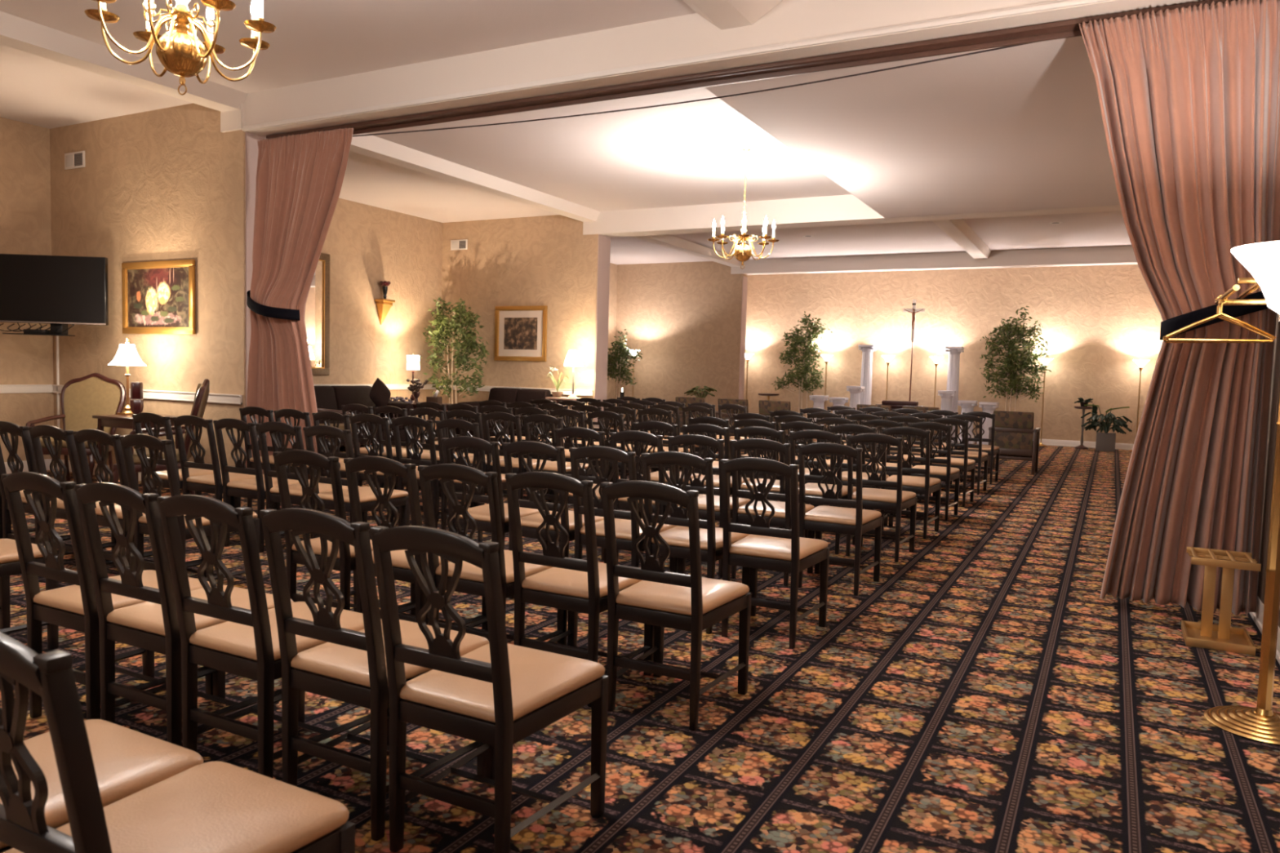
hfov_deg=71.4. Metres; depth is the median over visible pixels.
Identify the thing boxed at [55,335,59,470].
cord cover
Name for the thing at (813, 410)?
chair
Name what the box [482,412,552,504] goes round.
chair
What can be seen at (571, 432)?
chair
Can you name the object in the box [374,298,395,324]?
wall bracket
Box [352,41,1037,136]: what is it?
pull cord
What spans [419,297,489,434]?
ficus tree
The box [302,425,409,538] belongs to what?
chair
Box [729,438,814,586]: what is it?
chair
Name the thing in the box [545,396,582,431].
side table
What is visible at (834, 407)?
chair
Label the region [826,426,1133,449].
baseboard
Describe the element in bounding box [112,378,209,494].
armchair
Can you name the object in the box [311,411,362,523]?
chair
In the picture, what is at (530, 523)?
chair
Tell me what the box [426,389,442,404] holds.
tissue box
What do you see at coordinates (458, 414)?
chair
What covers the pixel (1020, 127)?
ceiling
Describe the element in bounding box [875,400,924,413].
kneeler
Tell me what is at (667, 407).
chair
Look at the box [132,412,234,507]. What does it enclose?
chair
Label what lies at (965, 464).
chair
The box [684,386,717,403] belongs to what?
potted plant
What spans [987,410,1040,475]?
armchair
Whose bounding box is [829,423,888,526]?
chair
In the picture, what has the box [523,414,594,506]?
chair
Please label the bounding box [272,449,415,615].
chair
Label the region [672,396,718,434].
armchair
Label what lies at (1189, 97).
curtain
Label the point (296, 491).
chair
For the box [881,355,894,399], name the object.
floor lamp
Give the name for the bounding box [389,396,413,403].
tray
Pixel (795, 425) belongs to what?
chair
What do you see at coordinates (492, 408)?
chair
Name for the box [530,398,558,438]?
chair
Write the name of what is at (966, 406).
column
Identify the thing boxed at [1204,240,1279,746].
floor lamp
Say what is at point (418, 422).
chair
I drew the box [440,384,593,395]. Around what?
trim
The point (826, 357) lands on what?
floor lamp
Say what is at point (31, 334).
shelf
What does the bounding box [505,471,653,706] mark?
chair
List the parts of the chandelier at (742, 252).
bulb, bulb, arm, arm, arm, arm, bulb, chain, arm, arm, arm, bulb, bulb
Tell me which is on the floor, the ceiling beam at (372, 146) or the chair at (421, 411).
the chair at (421, 411)
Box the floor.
[0,425,1279,852]
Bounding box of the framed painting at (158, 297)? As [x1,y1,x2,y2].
[121,259,195,334]
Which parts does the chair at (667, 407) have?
post, rail, rail, post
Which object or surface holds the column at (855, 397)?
on the floor
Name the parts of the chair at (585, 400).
post, rail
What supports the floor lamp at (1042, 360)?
on the floor
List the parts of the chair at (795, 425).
post, rail, rail, seat frame, seat, post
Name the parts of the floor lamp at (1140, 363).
lamp shade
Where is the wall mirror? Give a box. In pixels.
[304,253,329,375]
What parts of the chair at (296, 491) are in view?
post, rail, rail, seat frame, post, seat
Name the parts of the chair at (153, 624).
post, rail, rail, seat frame, post, seat, leg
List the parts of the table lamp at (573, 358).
stem, lamp shade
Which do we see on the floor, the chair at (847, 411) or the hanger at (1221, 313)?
the chair at (847, 411)
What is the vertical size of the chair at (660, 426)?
0.940 m
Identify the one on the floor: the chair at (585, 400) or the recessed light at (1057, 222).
the chair at (585, 400)
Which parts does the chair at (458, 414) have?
post, rail, rail, post, seat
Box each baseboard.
[4,431,437,473]
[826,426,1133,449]
[1248,595,1279,664]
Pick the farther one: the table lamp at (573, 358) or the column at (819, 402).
the column at (819, 402)
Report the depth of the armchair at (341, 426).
12.02 m
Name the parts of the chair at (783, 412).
post, rail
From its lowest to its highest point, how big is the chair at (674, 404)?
0.940 m
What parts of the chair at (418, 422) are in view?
post, rail, rail, seat frame, seat, post, leg, leg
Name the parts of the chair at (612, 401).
rail, post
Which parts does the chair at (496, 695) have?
post, rail, rail, leg, post, seat frame, seat, leg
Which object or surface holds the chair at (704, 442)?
on the floor
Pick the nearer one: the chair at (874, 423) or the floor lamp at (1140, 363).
the chair at (874, 423)
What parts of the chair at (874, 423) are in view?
post, rail, rail, seat frame, seat, post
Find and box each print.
[494,305,547,361]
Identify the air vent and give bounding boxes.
[64,150,84,169]
[450,239,467,250]
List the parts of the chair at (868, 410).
rail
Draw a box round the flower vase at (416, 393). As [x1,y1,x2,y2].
[406,378,428,403]
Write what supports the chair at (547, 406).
on the floor
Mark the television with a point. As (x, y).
(34, 288)
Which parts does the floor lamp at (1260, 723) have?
lamp shade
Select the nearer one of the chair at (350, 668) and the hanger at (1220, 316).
the chair at (350, 668)
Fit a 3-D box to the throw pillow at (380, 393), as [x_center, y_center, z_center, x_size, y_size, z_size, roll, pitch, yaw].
[-4.106,-0.506,14.080,0.171,0.540,0.545,3,4,21]
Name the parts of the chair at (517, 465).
post, rail, rail, seat frame, post, seat, leg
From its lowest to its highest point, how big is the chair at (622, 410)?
0.940 m
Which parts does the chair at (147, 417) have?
post, rail, rail, seat frame, post, seat, leg, leg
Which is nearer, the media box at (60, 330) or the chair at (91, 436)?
the chair at (91, 436)
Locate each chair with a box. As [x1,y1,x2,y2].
[0,421,115,552]
[0,471,213,719]
[0,489,74,555]
[0,538,58,649]
[0,631,355,852]
[0,719,203,852]
[28,425,152,564]
[72,429,205,577]
[74,482,293,746]
[119,433,259,581]
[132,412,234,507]
[156,494,382,778]
[173,415,264,545]
[213,417,312,552]
[239,406,277,507]
[256,421,359,540]
[259,507,488,841]
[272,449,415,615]
[273,408,343,476]
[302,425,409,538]
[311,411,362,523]
[341,404,406,491]
[343,456,488,630]
[349,413,432,524]
[369,525,608,852]
[373,405,441,497]
[391,416,475,528]
[409,407,473,506]
[416,401,448,450]
[417,463,567,644]
[435,418,520,541]
[440,435,548,549]
[445,409,513,505]
[447,403,501,453]
[478,400,524,444]
[480,404,518,474]
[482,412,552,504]
[502,440,606,599]
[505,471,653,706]
[506,401,551,443]
[514,407,568,493]
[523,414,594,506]
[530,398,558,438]
[538,403,587,449]
[549,408,610,477]
[554,426,639,560]
[558,400,587,441]
[568,445,677,573]
[570,404,621,479]
[576,397,613,431]
[587,401,620,443]
[587,410,640,484]
[600,480,751,730]
[602,398,639,431]
[604,406,657,479]
[609,431,670,563]
[617,396,639,429]
[617,402,663,445]
[629,400,657,433]
[632,421,703,519]
[638,408,690,475]
[640,451,749,634]
[641,397,680,432]
[648,404,696,471]
[657,401,684,439]
[666,434,751,577]
[681,405,724,452]
[681,423,751,523]
[687,402,724,461]
[688,416,732,495]
[718,404,748,459]
[720,457,829,648]
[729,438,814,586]
[733,413,770,457]
[733,418,779,501]
[734,426,799,528]
[769,409,807,456]
[774,414,826,501]
[780,421,836,507]
[789,429,856,555]
[797,442,882,595]
[800,407,835,443]
[806,412,846,459]
[815,417,867,506]
[826,405,859,444]
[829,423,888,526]
[834,408,870,452]
[845,413,892,488]
[845,433,916,562]
[858,407,892,446]
[861,419,913,511]
[870,410,907,455]
[880,426,941,538]
[886,415,931,500]
[892,408,925,448]
[906,422,959,521]
[907,412,946,483]
[926,409,961,481]
[928,417,975,506]
[945,414,988,494]
[960,411,999,484]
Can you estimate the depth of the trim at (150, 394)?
9.30 m
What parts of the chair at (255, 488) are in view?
post, rail, rail, seat frame, post, seat, leg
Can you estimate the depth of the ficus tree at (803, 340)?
20.68 m
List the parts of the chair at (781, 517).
post, rail, rail, seat frame, seat, post, leg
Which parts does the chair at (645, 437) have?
post, rail, rail, seat, seat frame, post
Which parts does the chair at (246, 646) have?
post, rail, rail, seat frame, post, seat, leg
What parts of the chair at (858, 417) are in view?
post, rail, rail, post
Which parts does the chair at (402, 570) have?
post, rail, seat frame, seat, post, leg, leg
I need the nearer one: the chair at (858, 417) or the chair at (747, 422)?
the chair at (747, 422)
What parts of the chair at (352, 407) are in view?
post, rail, rail, post, seat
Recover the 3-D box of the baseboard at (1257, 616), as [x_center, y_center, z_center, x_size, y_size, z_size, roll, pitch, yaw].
[4.356,0.983,6.631,0.030,0.140,25.700,3,4,28]
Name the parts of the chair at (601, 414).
post, rail, rail, seat frame, leg, post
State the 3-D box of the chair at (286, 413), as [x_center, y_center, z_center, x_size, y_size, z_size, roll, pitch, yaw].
[-2.890,0.305,7.923,0.440,0.940,0.590,3,4,28]
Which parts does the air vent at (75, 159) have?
blank panel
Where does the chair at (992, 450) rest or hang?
on the floor
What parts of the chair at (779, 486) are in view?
post, rail, rail, seat frame, seat, post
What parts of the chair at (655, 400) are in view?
rail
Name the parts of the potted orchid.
pot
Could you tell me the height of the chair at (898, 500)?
0.940 m
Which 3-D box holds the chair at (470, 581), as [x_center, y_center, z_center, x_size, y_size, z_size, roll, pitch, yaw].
[-0.658,0.613,3.987,0.440,0.940,0.590,3,4,28]
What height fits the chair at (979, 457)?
0.940 m
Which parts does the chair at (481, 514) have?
post, rail, rail, seat frame, post, seat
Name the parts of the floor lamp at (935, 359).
lamp shade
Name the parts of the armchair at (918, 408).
panel, backrest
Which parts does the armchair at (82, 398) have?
armrest, leg, seat, seat frame, leg, backrest, frame, leg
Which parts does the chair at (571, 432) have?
post, rail, rail, seat, seat frame, post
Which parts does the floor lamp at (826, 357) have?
lamp shade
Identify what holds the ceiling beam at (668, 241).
attached to the ceiling at (672, 155)
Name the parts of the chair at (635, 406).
rail, post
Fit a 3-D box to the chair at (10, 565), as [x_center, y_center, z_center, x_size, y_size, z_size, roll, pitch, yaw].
[-2.991,0.554,3.922,0.440,0.940,0.590,3,4,28]
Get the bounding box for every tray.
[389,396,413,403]
[1181,620,1255,655]
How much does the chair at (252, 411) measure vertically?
0.940 m
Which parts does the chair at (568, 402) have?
rail, post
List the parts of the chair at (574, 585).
post, rail, rail, seat frame, leg, seat, post, leg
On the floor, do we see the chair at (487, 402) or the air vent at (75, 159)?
the chair at (487, 402)
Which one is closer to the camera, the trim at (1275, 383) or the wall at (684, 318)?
the trim at (1275, 383)
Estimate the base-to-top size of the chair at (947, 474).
0.940 m
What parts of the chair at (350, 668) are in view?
post, rail, rail, seat frame, post, leg, seat, leg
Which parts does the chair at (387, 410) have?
post, rail, rail, post, seat, leg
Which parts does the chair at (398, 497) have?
post, rail, rail, post, seat frame, seat, leg, leg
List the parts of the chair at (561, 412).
post, rail, seat, rail, seat frame, post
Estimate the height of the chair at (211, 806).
0.940 m
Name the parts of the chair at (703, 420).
post, rail, rail, seat frame, seat, post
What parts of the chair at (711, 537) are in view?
post, rail, rail, leg, seat frame, seat, post, leg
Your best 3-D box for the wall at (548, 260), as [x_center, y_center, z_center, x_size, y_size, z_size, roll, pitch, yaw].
[-2.101,-1.671,15.769,3.300,3.940,0.400,3,4,28]
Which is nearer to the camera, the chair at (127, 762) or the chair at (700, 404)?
the chair at (127, 762)
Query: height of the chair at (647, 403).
0.940 m
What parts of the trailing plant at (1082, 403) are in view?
pot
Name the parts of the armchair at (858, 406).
backrest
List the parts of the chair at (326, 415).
post, rail, rail, seat frame, seat, post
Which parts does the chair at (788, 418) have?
post, rail, post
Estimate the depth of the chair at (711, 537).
4.62 m
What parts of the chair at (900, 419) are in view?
post, rail, seat, rail, seat frame, post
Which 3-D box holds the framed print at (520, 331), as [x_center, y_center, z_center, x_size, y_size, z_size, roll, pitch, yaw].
[-2.082,-1.619,15.511,1.090,0.955,0.035,3,4,28]
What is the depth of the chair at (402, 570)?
3.98 m
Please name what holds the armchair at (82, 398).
on the floor
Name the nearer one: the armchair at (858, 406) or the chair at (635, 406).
the chair at (635, 406)
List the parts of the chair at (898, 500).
post, rail, rail, seat frame, seat, post, leg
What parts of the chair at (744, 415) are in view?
post, rail, post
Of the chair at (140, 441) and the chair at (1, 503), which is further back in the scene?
the chair at (1, 503)
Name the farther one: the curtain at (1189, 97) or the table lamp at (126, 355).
the table lamp at (126, 355)
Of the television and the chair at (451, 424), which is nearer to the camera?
the chair at (451, 424)
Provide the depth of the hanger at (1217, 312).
4.36 m
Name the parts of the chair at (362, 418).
post, rail, rail, seat frame, post, seat, leg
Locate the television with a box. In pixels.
[0,253,108,325]
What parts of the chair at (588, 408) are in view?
post, rail, seat, post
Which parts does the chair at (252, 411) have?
post, rail, rail, seat frame, seat, post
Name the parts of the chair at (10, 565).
leg, seat frame, seat, leg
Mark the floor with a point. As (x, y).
(984, 694)
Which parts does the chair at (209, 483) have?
post, rail, rail, seat frame, post, seat, leg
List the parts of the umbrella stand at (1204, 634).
post, post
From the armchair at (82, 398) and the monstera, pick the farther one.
the monstera
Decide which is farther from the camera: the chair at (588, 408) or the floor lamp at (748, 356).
the floor lamp at (748, 356)
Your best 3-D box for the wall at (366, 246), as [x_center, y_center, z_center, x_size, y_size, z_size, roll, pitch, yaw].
[-6.038,-1.542,12.030,0.150,3.940,25.700,3,4,28]
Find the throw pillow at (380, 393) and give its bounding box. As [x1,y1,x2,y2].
[368,377,391,407]
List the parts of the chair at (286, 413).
post, rail, seat frame, post, seat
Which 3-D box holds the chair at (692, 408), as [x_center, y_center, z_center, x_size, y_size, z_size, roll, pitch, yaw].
[0.804,0.207,11.066,0.440,0.940,0.590,3,4,28]
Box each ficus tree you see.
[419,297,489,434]
[607,328,643,427]
[770,311,832,430]
[979,306,1051,411]
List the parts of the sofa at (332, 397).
armrest, armrest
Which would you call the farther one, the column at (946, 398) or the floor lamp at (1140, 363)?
the column at (946, 398)
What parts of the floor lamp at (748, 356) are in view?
lamp shade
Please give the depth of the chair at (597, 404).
11.43 m
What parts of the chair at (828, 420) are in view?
post, rail, seat frame, seat, post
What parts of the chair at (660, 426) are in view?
post, rail, rail, post, seat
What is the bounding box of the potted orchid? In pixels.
[546,365,568,397]
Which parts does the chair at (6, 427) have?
post, rail, seat frame, post, seat, leg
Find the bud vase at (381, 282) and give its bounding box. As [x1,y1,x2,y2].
[379,280,391,299]
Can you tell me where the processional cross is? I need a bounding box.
[902,299,924,401]
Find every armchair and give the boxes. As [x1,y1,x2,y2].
[26,373,125,480]
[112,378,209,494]
[317,408,359,447]
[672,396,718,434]
[715,398,761,438]
[758,400,804,440]
[856,404,897,437]
[897,406,946,442]
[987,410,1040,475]
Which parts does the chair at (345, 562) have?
post, rail, seat frame, seat, post, leg, leg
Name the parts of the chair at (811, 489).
post, leg, rail, rail, seat frame, seat, post, leg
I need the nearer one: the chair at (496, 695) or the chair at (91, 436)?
the chair at (496, 695)
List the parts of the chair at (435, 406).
post, rail, post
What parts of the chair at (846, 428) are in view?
post, rail, rail, seat frame, seat, post, leg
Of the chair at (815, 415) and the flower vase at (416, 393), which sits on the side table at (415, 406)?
the flower vase at (416, 393)
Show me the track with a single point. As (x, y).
(1069, 28)
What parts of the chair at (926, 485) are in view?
post, leg, rail, rail, seat frame, seat, post, leg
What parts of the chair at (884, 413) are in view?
rail, seat frame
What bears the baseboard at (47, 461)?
attached to the wall at (366, 246)
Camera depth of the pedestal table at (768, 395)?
20.95 m
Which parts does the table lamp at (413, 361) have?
lamp shade, stem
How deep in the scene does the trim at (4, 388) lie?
10.28 m
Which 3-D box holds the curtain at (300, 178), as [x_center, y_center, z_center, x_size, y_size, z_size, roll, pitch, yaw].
[-3.319,-1.040,8.482,1.298,3.471,0.414,4,4,34]
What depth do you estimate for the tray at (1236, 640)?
4.71 m
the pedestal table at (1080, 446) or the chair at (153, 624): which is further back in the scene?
the pedestal table at (1080, 446)
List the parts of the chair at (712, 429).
post, rail, rail, seat frame, seat, post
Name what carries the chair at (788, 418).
on the floor
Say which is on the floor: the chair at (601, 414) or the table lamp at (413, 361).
the chair at (601, 414)
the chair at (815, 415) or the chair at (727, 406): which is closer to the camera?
the chair at (815, 415)
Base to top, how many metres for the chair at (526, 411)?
0.940 m
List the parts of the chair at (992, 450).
post, rail, rail, seat frame, seat, post, leg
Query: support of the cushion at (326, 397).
on the sofa at (332, 397)
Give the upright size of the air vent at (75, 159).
0.180 m
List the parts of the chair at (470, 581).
post, rail, seat frame, seat, post, leg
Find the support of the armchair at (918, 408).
on the floor
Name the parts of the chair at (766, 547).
post, leg, rail, rail, seat frame, seat, post, leg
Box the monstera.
[1080,404,1132,452]
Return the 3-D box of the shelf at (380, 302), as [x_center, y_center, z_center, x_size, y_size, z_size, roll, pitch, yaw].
[-4.274,-2.078,14.932,0.200,0.100,0.280,3,4,28]
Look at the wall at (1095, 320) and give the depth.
19.55 m
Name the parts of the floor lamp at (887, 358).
lamp shade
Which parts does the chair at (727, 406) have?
post, rail, seat, post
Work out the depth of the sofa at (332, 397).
13.96 m
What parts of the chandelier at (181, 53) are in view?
arm, arm, bulb, arm, arm, arm, arm, bulb, arm, arm, bulb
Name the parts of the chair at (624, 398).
rail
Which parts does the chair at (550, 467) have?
post, rail, rail, seat, post, seat frame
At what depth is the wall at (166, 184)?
9.37 m
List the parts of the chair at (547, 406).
post, rail, post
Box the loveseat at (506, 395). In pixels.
[456,387,554,436]
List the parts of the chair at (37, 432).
post, rail, seat frame, post, seat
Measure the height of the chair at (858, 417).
0.940 m
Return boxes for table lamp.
[108,337,146,415]
[406,352,419,402]
[564,350,582,398]
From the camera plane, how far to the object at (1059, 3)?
6.36 m
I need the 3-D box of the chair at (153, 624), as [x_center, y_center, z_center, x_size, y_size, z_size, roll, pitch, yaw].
[-1.602,0.640,3.163,0.440,0.940,0.590,3,4,28]
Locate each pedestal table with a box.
[758,393,779,400]
[1074,406,1092,448]
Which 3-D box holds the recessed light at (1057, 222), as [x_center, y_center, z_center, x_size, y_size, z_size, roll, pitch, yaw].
[6.783,-3.324,14.539,0.200,0.008,0.200,3,4,28]
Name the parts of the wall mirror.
glass, frame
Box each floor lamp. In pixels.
[629,350,639,397]
[745,353,753,399]
[821,355,832,409]
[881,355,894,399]
[929,356,943,407]
[1038,358,1053,446]
[1128,360,1149,451]
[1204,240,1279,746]
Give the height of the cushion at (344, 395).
0.541 m
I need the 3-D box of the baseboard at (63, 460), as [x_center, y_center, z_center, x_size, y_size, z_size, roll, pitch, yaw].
[-2.321,0.245,15.572,3.300,0.130,13.318,3,4,28]
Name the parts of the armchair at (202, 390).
leg, seat frame, armrest, seat, armrest, backrest, frame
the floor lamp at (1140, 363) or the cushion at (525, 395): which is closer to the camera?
the cushion at (525, 395)
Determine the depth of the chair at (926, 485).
7.51 m
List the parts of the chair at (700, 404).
post, rail, post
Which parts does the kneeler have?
panel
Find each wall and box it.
[0,116,617,462]
[49,102,245,470]
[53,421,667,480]
[440,214,598,428]
[613,261,746,421]
[743,264,1162,444]
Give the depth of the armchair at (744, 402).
15.32 m
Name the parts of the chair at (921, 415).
rail, rail, seat, seat frame, post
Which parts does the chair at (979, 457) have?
rail, rail, seat frame, seat, post, leg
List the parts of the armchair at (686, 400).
panel, backrest, rail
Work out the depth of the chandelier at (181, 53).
4.06 m
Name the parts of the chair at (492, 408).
post, rail, rail, post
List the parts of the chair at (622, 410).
post, rail, seat, post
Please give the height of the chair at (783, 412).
0.940 m
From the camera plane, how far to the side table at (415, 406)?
14.78 m
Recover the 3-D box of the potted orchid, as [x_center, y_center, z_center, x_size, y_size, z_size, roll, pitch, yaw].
[-1.383,-0.747,14.748,0.421,0.524,0.320,0,4,-29]
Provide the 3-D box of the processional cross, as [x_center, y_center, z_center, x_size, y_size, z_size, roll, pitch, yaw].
[6.000,-1.263,19.702,0.321,3.070,0.358,0,4,-21]
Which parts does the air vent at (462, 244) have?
blank panel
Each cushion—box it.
[314,386,337,420]
[325,420,364,432]
[331,386,376,414]
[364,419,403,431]
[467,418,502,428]
[485,387,519,414]
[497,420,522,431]
[513,388,551,415]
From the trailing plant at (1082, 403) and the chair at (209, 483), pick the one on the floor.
the chair at (209, 483)
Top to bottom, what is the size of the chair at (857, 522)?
0.940 m
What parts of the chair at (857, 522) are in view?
post, leg, rail, rail, seat frame, seat, post, leg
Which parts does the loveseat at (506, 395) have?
armrest, armrest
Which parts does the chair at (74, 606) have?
post, rail, rail, seat frame, post, seat, leg, leg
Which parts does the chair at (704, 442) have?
post, rail, rail, seat frame, seat, post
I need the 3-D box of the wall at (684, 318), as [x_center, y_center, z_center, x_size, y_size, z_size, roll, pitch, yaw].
[0.922,-1.947,21.460,3.300,3.940,0.300,3,4,28]
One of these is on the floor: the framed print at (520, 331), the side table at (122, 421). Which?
the side table at (122, 421)
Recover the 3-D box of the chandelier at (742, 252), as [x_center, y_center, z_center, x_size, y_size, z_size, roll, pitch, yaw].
[1.210,-2.522,10.319,0.778,1.379,0.778,3,4,28]
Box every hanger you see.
[1162,296,1271,342]
[1162,297,1271,342]
[1164,294,1275,342]
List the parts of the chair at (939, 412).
rail, rail, seat, seat frame, post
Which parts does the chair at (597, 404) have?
rail, rail, post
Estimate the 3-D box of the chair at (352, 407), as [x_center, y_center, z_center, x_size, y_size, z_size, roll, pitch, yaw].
[-2.727,0.231,9.182,0.440,0.940,0.590,3,4,28]
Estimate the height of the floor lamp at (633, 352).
1.824 m
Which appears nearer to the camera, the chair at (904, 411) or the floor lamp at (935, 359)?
the chair at (904, 411)
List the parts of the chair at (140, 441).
post, rail, post, seat frame, seat, leg, leg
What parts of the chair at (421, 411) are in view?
post, rail, rail, seat frame, post, seat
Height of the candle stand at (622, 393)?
1.050 m
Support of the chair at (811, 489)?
on the floor
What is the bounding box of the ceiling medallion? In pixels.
[725,142,767,154]
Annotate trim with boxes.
[0,384,440,393]
[52,384,242,404]
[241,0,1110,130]
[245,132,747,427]
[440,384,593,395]
[1257,312,1279,627]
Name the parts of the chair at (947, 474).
post, rail, rail, seat frame, seat, post, leg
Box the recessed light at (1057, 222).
[1048,221,1062,223]
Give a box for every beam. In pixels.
[0,10,247,111]
[220,0,1203,137]
[349,133,600,222]
[582,194,1121,237]
[633,234,742,266]
[682,0,782,29]
[730,245,1137,275]
[932,218,991,258]
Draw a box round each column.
[808,395,828,421]
[829,396,848,435]
[844,386,864,436]
[857,344,876,404]
[937,390,956,443]
[945,346,964,436]
[957,400,977,444]
[977,401,999,444]
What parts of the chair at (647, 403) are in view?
rail, post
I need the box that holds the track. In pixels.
[266,0,1241,138]
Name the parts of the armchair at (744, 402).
rail, panel, backrest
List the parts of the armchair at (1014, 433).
leg, panel, backrest, rail, seat frame, leg, leg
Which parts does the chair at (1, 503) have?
post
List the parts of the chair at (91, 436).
post, rail, seat frame, seat, post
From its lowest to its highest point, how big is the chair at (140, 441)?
0.940 m
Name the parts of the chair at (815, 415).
rail, seat frame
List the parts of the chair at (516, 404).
rail, rail, post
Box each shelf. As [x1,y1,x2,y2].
[2,333,75,336]
[374,298,395,306]
[875,404,924,407]
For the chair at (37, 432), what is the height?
0.940 m
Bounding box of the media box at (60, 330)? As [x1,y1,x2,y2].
[0,322,75,336]
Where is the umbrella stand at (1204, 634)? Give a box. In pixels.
[1181,546,1261,655]
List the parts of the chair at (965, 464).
post, rail, rail, seat frame, seat, post, leg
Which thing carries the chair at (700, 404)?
on the floor
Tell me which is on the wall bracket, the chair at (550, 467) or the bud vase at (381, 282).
the bud vase at (381, 282)
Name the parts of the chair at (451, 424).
post, rail, seat frame, post, seat, leg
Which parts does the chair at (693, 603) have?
post, rail, rail, leg, seat frame, seat, post, leg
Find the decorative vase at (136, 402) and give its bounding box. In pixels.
[129,382,143,413]
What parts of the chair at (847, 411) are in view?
rail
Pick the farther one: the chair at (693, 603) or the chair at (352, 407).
the chair at (352, 407)
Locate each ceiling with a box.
[0,0,1131,264]
[705,35,1119,217]
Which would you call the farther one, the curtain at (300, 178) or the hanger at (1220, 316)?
the curtain at (300, 178)
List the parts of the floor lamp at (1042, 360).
lamp shade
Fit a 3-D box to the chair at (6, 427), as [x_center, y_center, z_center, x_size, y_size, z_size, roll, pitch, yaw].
[-3.728,0.425,5.663,0.440,0.940,0.590,3,4,28]
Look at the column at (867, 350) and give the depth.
20.03 m
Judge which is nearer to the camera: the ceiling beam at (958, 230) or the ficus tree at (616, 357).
the ceiling beam at (958, 230)
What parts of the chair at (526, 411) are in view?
rail, rail, seat frame, post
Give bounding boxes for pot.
[1095,431,1115,452]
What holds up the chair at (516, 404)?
on the floor
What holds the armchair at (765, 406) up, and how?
on the floor
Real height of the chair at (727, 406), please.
0.940 m
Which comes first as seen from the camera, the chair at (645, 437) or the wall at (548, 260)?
the chair at (645, 437)
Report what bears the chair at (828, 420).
on the floor
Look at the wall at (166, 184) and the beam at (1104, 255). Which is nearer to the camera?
the wall at (166, 184)
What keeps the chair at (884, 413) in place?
on the floor
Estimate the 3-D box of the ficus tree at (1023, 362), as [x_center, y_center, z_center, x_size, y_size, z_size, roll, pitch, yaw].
[7.824,-1.064,18.633,1.441,2.905,0.716,4,4,30]
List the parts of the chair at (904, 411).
rail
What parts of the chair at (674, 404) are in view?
rail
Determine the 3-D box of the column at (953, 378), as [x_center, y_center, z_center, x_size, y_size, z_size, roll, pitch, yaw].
[6.758,-0.699,19.271,0.342,2.040,0.342,3,4,28]
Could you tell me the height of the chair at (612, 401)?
0.940 m
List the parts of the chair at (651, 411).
post, rail, rail, seat, post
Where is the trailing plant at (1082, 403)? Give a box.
[1074,397,1097,431]
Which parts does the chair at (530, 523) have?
post, rail, rail, seat frame, seat, post, leg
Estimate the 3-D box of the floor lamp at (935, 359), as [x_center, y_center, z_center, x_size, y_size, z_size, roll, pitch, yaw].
[6.486,-0.619,19.601,0.290,1.824,0.290,3,4,28]
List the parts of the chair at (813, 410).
rail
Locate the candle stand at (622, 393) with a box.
[620,387,624,397]
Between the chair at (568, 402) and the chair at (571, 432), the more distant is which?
the chair at (568, 402)
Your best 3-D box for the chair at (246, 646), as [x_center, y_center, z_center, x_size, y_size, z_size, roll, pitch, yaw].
[-1.209,0.664,2.949,0.440,0.940,0.590,3,4,28]
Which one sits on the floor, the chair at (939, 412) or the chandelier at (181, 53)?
the chair at (939, 412)
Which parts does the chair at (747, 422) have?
post, rail, rail, seat frame, post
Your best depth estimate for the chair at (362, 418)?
7.29 m
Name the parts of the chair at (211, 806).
rail, rail, post, seat, seat frame, leg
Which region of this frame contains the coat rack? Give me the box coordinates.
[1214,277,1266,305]
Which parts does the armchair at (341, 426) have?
armrest, seat, armrest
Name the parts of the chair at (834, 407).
rail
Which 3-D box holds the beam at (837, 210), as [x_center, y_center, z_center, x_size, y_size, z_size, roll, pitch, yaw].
[3.015,-3.150,12.968,8.750,0.360,0.420,3,4,28]
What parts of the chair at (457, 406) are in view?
rail, post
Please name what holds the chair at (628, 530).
on the floor
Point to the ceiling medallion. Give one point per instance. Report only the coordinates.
(736, 148)
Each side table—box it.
[92,414,177,486]
[410,401,453,420]
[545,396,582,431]
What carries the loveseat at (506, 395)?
on the floor
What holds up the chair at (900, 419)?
on the floor
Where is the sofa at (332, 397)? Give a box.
[314,386,413,447]
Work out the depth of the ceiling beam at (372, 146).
11.71 m
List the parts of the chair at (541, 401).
rail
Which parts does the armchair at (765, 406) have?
backrest, panel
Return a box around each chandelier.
[84,0,276,95]
[707,148,779,269]
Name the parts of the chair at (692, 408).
post, rail, seat frame, post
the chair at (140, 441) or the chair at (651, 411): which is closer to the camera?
the chair at (140, 441)
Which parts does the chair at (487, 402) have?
post, rail, rail, post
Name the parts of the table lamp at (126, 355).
lamp shade, stem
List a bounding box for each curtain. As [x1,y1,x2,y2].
[244,127,353,479]
[1079,0,1279,617]
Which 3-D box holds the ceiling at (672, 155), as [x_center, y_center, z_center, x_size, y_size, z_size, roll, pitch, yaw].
[-0.721,-3.250,9.122,12.170,0.120,26.100,3,4,28]
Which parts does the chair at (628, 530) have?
post, rail, rail, seat frame, leg, seat, post, leg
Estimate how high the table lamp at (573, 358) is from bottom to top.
0.780 m

